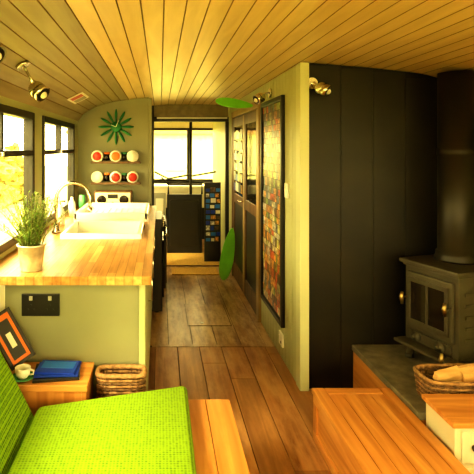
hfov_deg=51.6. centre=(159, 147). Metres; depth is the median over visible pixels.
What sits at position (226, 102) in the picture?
leaf ornament
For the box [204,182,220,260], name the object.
panel
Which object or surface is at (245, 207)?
door
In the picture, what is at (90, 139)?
wall
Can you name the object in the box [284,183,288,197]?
light switch
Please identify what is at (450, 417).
drawer unit
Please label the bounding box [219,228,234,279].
skimboard
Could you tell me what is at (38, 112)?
wall
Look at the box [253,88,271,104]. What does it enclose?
spotlight
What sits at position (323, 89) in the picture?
spotlight
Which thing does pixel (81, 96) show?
notice
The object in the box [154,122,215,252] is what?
wall
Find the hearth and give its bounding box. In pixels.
[352,345,438,425]
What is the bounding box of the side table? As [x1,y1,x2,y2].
[6,362,93,415]
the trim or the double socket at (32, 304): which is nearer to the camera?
the double socket at (32, 304)
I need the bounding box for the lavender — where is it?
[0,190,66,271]
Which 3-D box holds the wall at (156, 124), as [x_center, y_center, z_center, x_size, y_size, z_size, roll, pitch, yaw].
[0.535,0.480,8.230,2.790,2.160,0.060,0,0,0]
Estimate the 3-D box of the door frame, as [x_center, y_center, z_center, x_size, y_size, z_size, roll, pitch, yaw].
[0.371,0.476,6.032,0.982,2.049,0.095,0,0,0]
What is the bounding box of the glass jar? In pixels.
[79,195,85,208]
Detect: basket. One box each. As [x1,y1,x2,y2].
[95,364,146,398]
[413,363,473,396]
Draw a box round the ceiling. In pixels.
[0,0,473,120]
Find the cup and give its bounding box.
[13,364,34,381]
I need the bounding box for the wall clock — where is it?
[98,109,133,143]
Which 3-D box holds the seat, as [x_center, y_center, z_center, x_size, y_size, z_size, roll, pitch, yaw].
[-0.243,1.080,1.440,1.107,0.840,1.400,0,0,0]
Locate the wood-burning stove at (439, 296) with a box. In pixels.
[394,254,473,362]
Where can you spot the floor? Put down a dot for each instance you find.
(239, 363)
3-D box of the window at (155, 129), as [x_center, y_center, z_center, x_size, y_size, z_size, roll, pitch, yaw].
[0.535,0.115,8.220,2.790,0.910,0.080,0,0,0]
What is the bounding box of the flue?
[433,70,473,264]
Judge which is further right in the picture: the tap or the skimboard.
the skimboard
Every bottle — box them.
[58,201,64,224]
[69,197,74,216]
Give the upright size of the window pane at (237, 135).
0.682 m
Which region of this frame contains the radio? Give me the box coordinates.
[94,190,132,202]
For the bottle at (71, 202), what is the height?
0.170 m
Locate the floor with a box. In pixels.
[148,239,331,473]
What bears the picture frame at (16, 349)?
on the side table
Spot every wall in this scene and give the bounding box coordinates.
[0,96,77,259]
[78,97,148,205]
[154,122,212,182]
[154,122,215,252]
[213,62,308,390]
[309,63,436,388]
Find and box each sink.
[60,221,143,238]
[74,203,149,221]
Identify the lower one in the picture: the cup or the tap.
the cup
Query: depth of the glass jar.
4.67 m
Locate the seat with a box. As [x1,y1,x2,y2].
[0,351,249,473]
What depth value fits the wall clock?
4.99 m
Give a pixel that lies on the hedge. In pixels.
(11, 168)
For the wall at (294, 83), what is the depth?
3.12 m
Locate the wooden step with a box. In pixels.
[171,268,218,274]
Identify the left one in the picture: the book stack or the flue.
the book stack
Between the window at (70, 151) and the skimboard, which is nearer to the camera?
the window at (70, 151)
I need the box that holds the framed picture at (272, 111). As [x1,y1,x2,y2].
[260,95,284,327]
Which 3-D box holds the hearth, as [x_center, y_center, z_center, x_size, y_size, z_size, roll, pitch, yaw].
[1.559,1.360,2.596,0.738,0.280,0.773,0,0,0]
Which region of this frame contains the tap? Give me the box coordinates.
[52,181,91,232]
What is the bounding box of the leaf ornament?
[215,98,252,107]
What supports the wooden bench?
on the floor
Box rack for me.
[91,150,140,184]
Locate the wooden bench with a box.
[312,388,470,473]
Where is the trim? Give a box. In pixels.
[149,98,151,205]
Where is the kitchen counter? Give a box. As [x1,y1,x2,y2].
[0,206,155,398]
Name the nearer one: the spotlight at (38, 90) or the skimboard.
the spotlight at (38, 90)
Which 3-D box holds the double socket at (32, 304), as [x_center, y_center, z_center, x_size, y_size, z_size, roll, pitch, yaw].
[-0.565,0.743,2.271,0.180,0.105,0.018,0,0,0]
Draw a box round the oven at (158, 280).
[152,211,167,311]
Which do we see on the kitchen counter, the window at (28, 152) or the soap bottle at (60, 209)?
the soap bottle at (60, 209)
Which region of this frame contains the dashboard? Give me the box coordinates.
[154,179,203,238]
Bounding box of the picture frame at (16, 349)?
[0,307,34,370]
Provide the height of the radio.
0.169 m
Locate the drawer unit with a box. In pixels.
[422,394,473,473]
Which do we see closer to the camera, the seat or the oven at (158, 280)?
the seat
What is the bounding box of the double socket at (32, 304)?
[22,294,59,315]
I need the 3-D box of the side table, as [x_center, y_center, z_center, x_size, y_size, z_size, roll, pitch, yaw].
[-0.580,1.255,2.154,0.540,0.490,0.227,0,0,0]
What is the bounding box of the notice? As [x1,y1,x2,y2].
[67,92,88,103]
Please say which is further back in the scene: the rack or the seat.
the rack
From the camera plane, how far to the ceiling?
2.36 m
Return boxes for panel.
[154,193,165,217]
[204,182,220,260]
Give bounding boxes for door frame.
[152,104,228,238]
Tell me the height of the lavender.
0.394 m
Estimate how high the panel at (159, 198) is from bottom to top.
0.860 m
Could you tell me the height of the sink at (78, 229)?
0.245 m
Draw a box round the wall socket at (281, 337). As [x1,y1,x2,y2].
[279,330,283,347]
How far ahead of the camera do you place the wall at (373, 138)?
2.99 m
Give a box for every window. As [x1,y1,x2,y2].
[0,104,34,253]
[42,115,74,222]
[154,128,212,180]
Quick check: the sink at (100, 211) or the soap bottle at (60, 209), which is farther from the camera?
the sink at (100, 211)
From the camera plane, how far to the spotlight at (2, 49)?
1.72 m
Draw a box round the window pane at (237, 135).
[234,129,241,193]
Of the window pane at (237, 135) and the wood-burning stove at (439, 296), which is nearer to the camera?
the wood-burning stove at (439, 296)
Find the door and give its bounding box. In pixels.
[231,102,260,321]
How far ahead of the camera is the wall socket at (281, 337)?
3.37 m
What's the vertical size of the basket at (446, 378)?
0.162 m
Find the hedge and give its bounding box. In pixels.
[0,142,22,209]
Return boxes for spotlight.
[0,44,5,62]
[15,60,49,101]
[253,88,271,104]
[309,78,331,96]
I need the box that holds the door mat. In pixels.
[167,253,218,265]
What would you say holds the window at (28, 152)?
in the wall at (38, 112)
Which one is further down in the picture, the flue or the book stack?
the book stack
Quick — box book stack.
[32,360,80,382]

